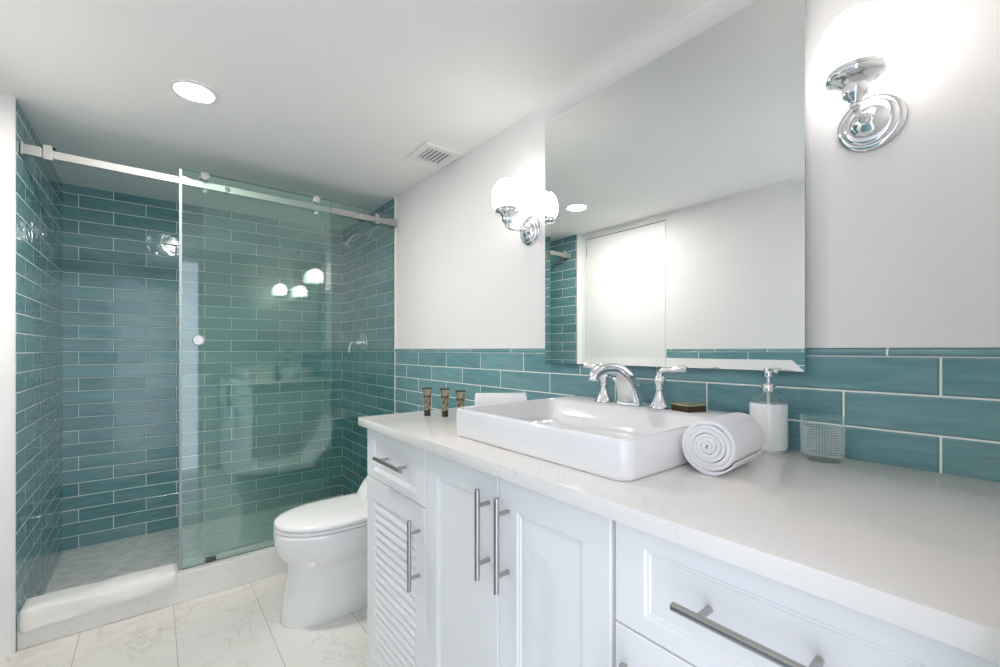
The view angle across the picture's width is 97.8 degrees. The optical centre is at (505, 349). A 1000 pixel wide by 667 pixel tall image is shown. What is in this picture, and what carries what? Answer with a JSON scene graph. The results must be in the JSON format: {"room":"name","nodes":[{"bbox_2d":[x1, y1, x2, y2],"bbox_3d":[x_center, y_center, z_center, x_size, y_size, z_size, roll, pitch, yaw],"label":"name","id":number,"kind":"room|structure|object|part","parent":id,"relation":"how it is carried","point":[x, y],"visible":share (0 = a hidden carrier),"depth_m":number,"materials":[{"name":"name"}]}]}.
{"room":"bathroom","nodes":[
{"label":"bathroom","id":0,"kind":"room"},
{"bbox_2d":[0,94,10,658],"bbox_3d":[-2.386,0.133,2.127,0.189,2.234,1.254,0,0,-39],"label":"wall","id":1,"kind":"structure","parent":0,"point":[5,100],"depth_m":1.69,"materials":[{"name":"white paint"}]},
{"bbox_2d":[11,96,15,654],"bbox_3d":[-1.918,0.103,1.702,0.010,2.174,0.007,0,0,-39],"label":"trim","id":2,"kind":"structure","parent":1,"relation":"attached to","point":[13,99],"depth_m":1.70,"materials":[{"name":"white plastic"}]},
{"bbox_2d":[16,100,62,650],"bbox_3d":[-2.274,0.118,2.145,0.008,2.204,1.130,0,0,-39],"label":"wall tile","id":3,"kind":"structure","parent":1,"relation":"attached to","point":[39,188],"depth_m":2.03,"materials":[{"name":"teal tile"}]},
{"bbox_2d":[20,141,396,227],"bbox_3d":[-1.337,-0.818,2.295,1.638,0.060,0.033,0,0,-40],"label":"shower rail","id":4,"kind":"object","parent":3,"relation":"attached to","point":[48,153],"visible":1,"depth_m":2.09,"materials":[{"name":"metal"}]},
{"bbox_2d":[179,168,330,569],"bbox_3d":[-1.289,0.090,2.311,0.706,1.918,0.062,0,0,-40],"label":"shower door","id":5,"kind":"structure","parent":4,"relation":"hanging from","point":[204,176],"depth_m":2.08,"materials":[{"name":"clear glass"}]},
{"bbox_3d":[-1.494,-0.045,2.125,0.048,0.048,0.039,0,0,-40],"label":"knob","id":6,"kind":"part","parent":5,"relation":"part of","materials":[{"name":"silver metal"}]},
{"bbox_2d":[0,495,367,666],"bbox_3d":[-0.857,1.228,1.640,1.960,0.075,3.930,0,0,-39],"label":"floor","id":7,"kind":"structure","parent":0,"point":[239,626],"depth_m":1.87,"materials":[{"name":"white tile"}]},
{"bbox_2d":[17,539,287,649],"bbox_3d":[-1.337,1.121,2.295,1.640,0.137,0.158,0,0,-39],"label":"shower curb","id":8,"kind":"object","parent":7,"relation":"on","point":[194,582],"visible":0.43,"depth_m":2.08,"materials":[{"name":"white stone"}]},
{"bbox_2d":[18,564,177,632],"bbox_3d":[-1.752,1.072,1.912,0.507,0.100,0.140,0,0,-39],"label":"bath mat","id":9,"kind":"object","parent":8,"relation":"on","point":[37,612],"visible":1,"depth_m":1.86,"materials":[{"name":"white"}]},
{"bbox_2d":[202,176,393,561],"bbox_3d":[-1.109,0.088,2.494,1.027,1.929,0.062,0,0,-40],"label":"fixed glass panel","id":10,"kind":"object","parent":8,"relation":"on","point":[212,557],"visible":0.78,"depth_m":2.34,"materials":[{"name":"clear glass"}]},
{"bbox_3d":[-1.121,0.086,2.509,1.027,1.925,0.008,0,0,-40],"label":"glass pane","id":11,"kind":"part","parent":10,"relation":"part of","materials":[{"name":"clear glass"}]},
{"bbox_2d":[273,475,367,628],"bbox_3d":[-0.682,0.829,2.127,0.802,0.722,0.394,0,0,-39],"label":"toilet","id":12,"kind":"object","parent":7,"relation":"on","point":[322,544],"visible":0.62,"depth_m":1.89,"materials":[{"name":"white ceramic"}]},
{"bbox_3d":[-0.773,0.988,2.054,0.569,0.404,0.366,0,0,-39],"label":"bowl","id":13,"kind":"part","parent":12,"relation":"part of","materials":[{"name":"white ceramic"}]},
{"bbox_3d":[-0.823,0.777,2.014,0.437,0.015,0.362,0,0,-39],"label":"seat","id":14,"kind":"part","parent":12,"relation":"part of","materials":[{"name":"white plastic"}]},
{"bbox_3d":[-0.823,0.751,2.014,0.437,0.033,0.362,0,0,-39],"label":"lid","id":15,"kind":"part","parent":12,"relation":"part of","materials":[{"name":"white plastic"}]},
{"bbox_3d":[-0.533,0.845,2.247,0.403,0.690,0.380,0,0,-39],"label":"tank","id":16,"kind":"part","parent":12,"relation":"part of","materials":[{"name":"white ceramic"}]},
{"bbox_2d":[367,429,425,666],"bbox_3d":[-0.144,0.733,1.587,0.644,0.914,0.435,0,0,-39],"label":"vanity cabinet","id":17,"kind":"object","parent":7,"relation":"on","point":[396,469],"visible":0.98,"depth_m":1.40,"materials":[{"name":"white paint"}]},
{"bbox_3d":[-0.360,0.361,1.375,0.040,0.012,0.203,0,0,-39],"label":"handle","id":18,"kind":"part","parent":17,"relation":"part of","materials":[{"name":"silver metal"}]},
{"bbox_3d":[-0.356,0.368,1.416,0.020,0.168,0.432,0,0,-39],"label":"drawer","id":19,"kind":"part","parent":17,"relation":"part of","materials":[{"name":"white paint"}]},
{"bbox_3d":[-0.264,0.591,1.255,0.040,0.203,0.012,0,0,-39],"label":"handle","id":20,"kind":"part","parent":17,"relation":"part of","materials":[{"name":"silver metal"}]},
{"bbox_2d":[426,451,616,666],"bbox_3d":[0.198,0.733,1.163,0.644,0.914,0.650,0,0,-39],"label":"vanity cabinet","id":21,"kind":"object","parent":7,"relation":"on","point":[517,575],"visible":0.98,"depth_m":0.94,"materials":[{"name":"white paint"}]},
{"bbox_3d":[-0.113,0.715,1.114,0.020,0.861,0.333,0,0,-39],"label":"door","id":22,"kind":"part","parent":21,"relation":"part of","materials":[{"name":"white paint"}]},
{"bbox_3d":[-0.053,0.418,0.992,0.040,0.205,0.012,0,0,-39],"label":"handle","id":23,"kind":"part","parent":21,"relation":"part of","materials":[{"name":"silver metal"}]},
{"bbox_3d":[-0.008,0.418,0.937,0.040,0.205,0.012,0,0,-39],"label":"handle","id":24,"kind":"part","parent":21,"relation":"part of","materials":[{"name":"silver metal"}]},
{"bbox_3d":[0.089,0.715,0.862,0.020,0.861,0.307,0,0,-39],"label":"door","id":25,"kind":"part","parent":21,"relation":"part of","materials":[{"name":"white paint"}]},
{"bbox_2d":[616,521,999,666],"bbox_3d":[0.539,0.733,0.739,0.644,0.914,0.435,0,0,-39],"label":"vanity cabinet","id":26,"kind":"object","parent":7,"relation":"on","point":[677,605],"visible":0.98,"depth_m":0.58,"materials":[{"name":"white paint"}]},
{"bbox_3d":[0.194,0.591,0.686,0.040,0.203,0.012,0,0,-39],"label":"handle","id":27,"kind":"part","parent":26,"relation":"part of","materials":[{"name":"silver metal"}]},
{"bbox_3d":[0.326,0.800,0.567,0.020,0.690,0.432,0,0,-39],"label":"door","id":28,"kind":"part","parent":26,"relation":"part of","materials":[{"name":"white paint"}]},
{"bbox_2d":[358,407,999,663],"bbox_3d":[0.206,0.260,1.171,0.642,0.030,1.562,0,0,-39],"label":"countertop","id":29,"kind":"structure","parent":26,"relation":"on","point":[915,550],"depth_m":0.63,"materials":[{"name":"white stone"}]},
{"bbox_2d":[423,387,431,415],"bbox_3d":[-0.289,0.193,1.616,0.025,0.104,0.026,0,0,39],"label":"toiletry tube","id":30,"kind":"object","parent":29,"relation":"on","point":[427,392],"visible":1,"depth_m":1.61,"materials":[{"name":"brown plastic"}]},
{"bbox_2d":[440,388,449,416],"bbox_3d":[-0.220,0.193,1.591,0.025,0.104,0.026,0,0,40],"label":"toiletry tube","id":31,"kind":"object","parent":29,"relation":"on","point":[444,392],"visible":1,"depth_m":1.58,"materials":[{"name":"brown plastic"}]},
{"bbox_2d":[455,390,464,407],"bbox_3d":[-0.155,0.193,1.513,0.025,0.104,0.026,0,0,41],"label":"toiletry tube","id":32,"kind":"object","parent":29,"relation":"on","point":[460,394],"visible":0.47,"depth_m":1.51,"materials":[{"name":"brown plastic"}]},
{"bbox_2d":[474,393,526,404],"bbox_3d":[-0.016,0.201,1.582,0.191,0.087,0.091,0,0,-1],"label":"rolled towel","id":33,"kind":"object","parent":29,"relation":"on","point":[480,398],"visible":0.33,"depth_m":1.55,"materials":[{"name":"white fabric"}]},
{"bbox_2d":[456,396,734,480],"bbox_3d":[0.241,0.205,1.181,0.536,0.080,0.590,0,0,-39],"label":"vessel sink","id":34,"kind":"object","parent":29,"relation":"in","point":[610,440],"visible":0.84,"depth_m":1.06,"materials":[{"name":"white ceramic"}]},
{"bbox_2d":[582,362,687,408],"bbox_3d":[0.371,0.103,1.306,0.264,0.132,0.261,0,0,6],"label":"faucet","id":35,"kind":"object","parent":34,"relation":"on","point":[629,392],"visible":1,"depth_m":1.26,"materials":[{"name":"silver metal"}]},
{"bbox_3d":[0.289,0.060,1.413,0.020,0.035,0.093,0,0,-39],"label":"lever","id":36,"kind":"part","parent":35,"relation":"part of","materials":[{"name":"silver metal"}]},
{"bbox_3d":[0.313,0.118,1.385,0.059,0.092,0.059,0,0,-39],"label":"handle","id":37,"kind":"part","parent":35,"relation":"part of","materials":[{"name":"silver metal"}]},
{"bbox_3d":[0.318,0.103,1.263,0.214,0.132,0.081,0,0,-39],"label":"spout","id":38,"kind":"part","parent":35,"relation":"part of","materials":[{"name":"silver metal"}]},
{"bbox_3d":[0.379,0.159,1.312,0.060,0.010,0.088,0,0,-39],"label":"spout","id":39,"kind":"part","parent":35,"relation":"part of","materials":[{"name":"silver metal"}]},
{"bbox_3d":[0.436,0.118,1.232,0.059,0.092,0.059,0,0,-39],"label":"handle","id":40,"kind":"part","parent":35,"relation":"part of","materials":[{"name":"silver metal"}]},
{"bbox_3d":[0.458,0.060,1.203,0.020,0.035,0.093,0,0,-39],"label":"lever","id":41,"kind":"part","parent":35,"relation":"part of","materials":[{"name":"silver metal"}]},
{"bbox_2d":[671,402,706,412],"bbox_3d":[0.494,0.155,1.176,0.064,0.019,0.064,0,0,-22],"label":"soap box","id":42,"kind":"object","parent":34,"relation":"on","point":[688,407],"visible":1,"depth_m":1.16,"materials":[{"name":"brown metal"}]},
{"bbox_3d":[0.494,0.148,1.176,0.064,0.003,0.064,0,0,-22],"label":"lid","id":43,"kind":"part","parent":42,"relation":"part of","materials":[{"name":"green metal"}]},
{"bbox_2d":[682,412,763,475],"bbox_3d":[0.452,0.191,0.902,0.171,0.107,0.105,0,0,-43],"label":"rolled towel","id":44,"kind":"object","parent":29,"relation":"on","point":[715,446],"visible":1,"depth_m":0.85,"materials":[{"name":"white fabric"}]},
{"bbox_2d":[749,367,787,452],"bbox_3d":[0.643,0.144,1.067,0.082,0.202,0.082,0,0,-39],"label":"soap dispenser","id":45,"kind":"object","parent":29,"relation":"on","point":[772,416],"visible":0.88,"depth_m":1.03,"materials":[{"name":"white ceramic"}]},
{"bbox_2d":[800,424,845,456],"bbox_3d":[0.705,0.196,0.970,0.084,0.098,0.084,0,0,-39],"label":"glass tumbler","id":46,"kind":"object","parent":29,"relation":"on","point":[801,425],"visible":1,"depth_m":0.96,"materials":[{"name":"clear"}]},
{"bbox_3d":[0.308,0.361,0.543,0.040,0.012,0.203,0,0,-39],"label":"handle","id":47,"kind":"part","parent":26,"relation":"part of","materials":[{"name":"silver metal"}]},
{"bbox_2d":[63,183,342,551],"bbox_3d":[-2.044,0.133,3.131,1.940,2.234,0.118,0,0,-39],"label":"wall","id":48,"kind":"structure","parent":0,"point":[262,395],"depth_m":2.97,"materials":[{"name":"teal tile"}]},
{"bbox_2d":[0,0,710,230],"bbox_3d":[-0.857,-1.024,1.640,1.960,0.080,3.930,0,0,-39],"label":"ceiling","id":49,"kind":"structure","parent":0,"point":[331,100],"depth_m":1.59,"materials":[{"name":"white paint"}]},
{"bbox_2d":[169,79,218,103],"bbox_3d":[-1.188,-0.982,1.669,0.156,0.006,0.156,0,0,-39],"label":"recessed light","id":50,"kind":"object","parent":49,"relation":"in","point":[192,91],"visible":1,"depth_m":1.66,"materials":[{"name":"white plastic"}]},
{"bbox_2d":[407,142,461,167],"bbox_3d":[-0.358,-0.979,2.206,0.202,0.012,0.203,0,0,-39],"label":"ceiling vent","id":51,"kind":"object","parent":49,"relation":"in","point":[428,153],"visible":1,"depth_m":2.19,"materials":[{"name":"white plastic"}]},
{"bbox_2d":[343,0,999,494],"bbox_3d":[-0.142,0.133,2.216,0.123,2.234,3.930,0,0,-39],"label":"wall","id":52,"kind":"structure","parent":0,"point":[903,233],"depth_m":1.01,"materials":[{"name":"white paint"}]},
{"bbox_2d":[340,233,371,250],"bbox_3d":[-1.054,-0.765,3.079,0.216,0.151,0.092,0,0,-39],"label":"shower","id":53,"kind":"object","parent":52,"relation":"attached to","point":[347,245],"visible":1,"depth_m":3.05,"materials":[{"name":"silver metal"}]},
{"bbox_3d":[-1.032,-0.792,3.097,0.155,0.065,0.019,0,0,-39],"label":"arm","id":54,"kind":"part","parent":53,"relation":"part of","materials":[{"name":"silver metal"}]},
{"bbox_2d":[348,332,367,353],"bbox_3d":[-1.102,-0.048,3.221,0.113,0.160,0.160,0,0,-39],"label":"shower valve","id":55,"kind":"object","parent":52,"relation":"attached to","point":[362,342],"visible":1,"depth_m":3.22,"materials":[{"name":"silver metal"}]},
{"bbox_3d":[-1.093,-0.048,3.227,0.068,0.052,0.052,0,0,-39],"label":"stem","id":56,"kind":"part","parent":55,"relation":"part of","materials":[{"name":"silver metal"}]},
{"bbox_2d":[394,198,395,413],"bbox_3d":[-0.715,0.103,2.833,0.010,2.174,0.010,0,0,-39],"label":"trim","id":57,"kind":"structure","parent":52,"relation":"attached to","point":[394,198],"depth_m":2.83,"materials":[{"name":"white plastic"}]},
{"bbox_2d":[492,178,539,244],"bbox_3d":[0.032,-0.558,1.764,0.186,0.246,0.127,0,0,-39],"label":"wall sconce","id":58,"kind":"object","parent":52,"relation":"attached to","point":[507,194],"visible":1,"depth_m":1.72,"materials":[{"name":"white glass"}]},
{"bbox_3d":[0.009,-0.620,1.746,0.127,0.122,0.127,0,0,-39],"label":"opal globe","id":59,"kind":"part","parent":58,"relation":"part of","materials":[{"name":"white glass"}]},
{"bbox_3d":[0.042,-0.490,1.772,0.104,0.026,0.023,0,0,-39],"label":"arm","id":60,"kind":"part","parent":58,"relation":"part of","materials":[{"name":"silver metal"}]},
{"bbox_2d":[545,0,805,371],"bbox_3d":[0.443,-0.419,1.383,0.025,0.944,0.880,0,0,-39],"label":"wall mirror","id":61,"kind":"object","parent":52,"relation":"attached to","point":[675,191],"visible":1,"depth_m":1.25,"materials":[{"name":"silver mirror"}]},
{"bbox_2d":[395,352,999,481],"bbox_3d":[0.120,0.602,1.798,0.007,1.175,2.650,0,0,-39],"label":"tile backsplash","id":62,"kind":"structure","parent":52,"relation":"attached to","point":[933,414],"depth_m":0.99,"materials":[{"name":"teal tile"}]},
{"bbox_2d":[395,348,999,356],"bbox_3d":[0.119,0.006,1.796,0.011,0.018,2.650,0,0,-39],"label":"trim","id":63,"kind":"structure","parent":52,"relation":"attached to","point":[959,352],"depth_m":0.94,"materials":[{"name":"teal tile"}]},
{"bbox_2d":[817,3,906,151],"bbox_3d":[0.729,-0.558,0.898,0.186,0.246,0.127,0,0,-39],"label":"wall sconce","id":64,"kind":"object","parent":52,"relation":"attached to","point":[855,50],"visible":1,"depth_m":0.86,"materials":[{"name":"white glass"}]},
{"bbox_3d":[0.706,-0.620,0.879,0.127,0.122,0.127,0,0,-39],"label":"opal globe","id":65,"kind":"part","parent":64,"relation":"part of","materials":[{"name":"white glass"}]},
{"bbox_3d":[0.739,-0.490,0.906,0.104,0.026,0.023,0,0,-39],"label":"arm","id":66,"kind":"part","parent":64,"relation":"part of","materials":[{"name":"silver metal"}]}
]}

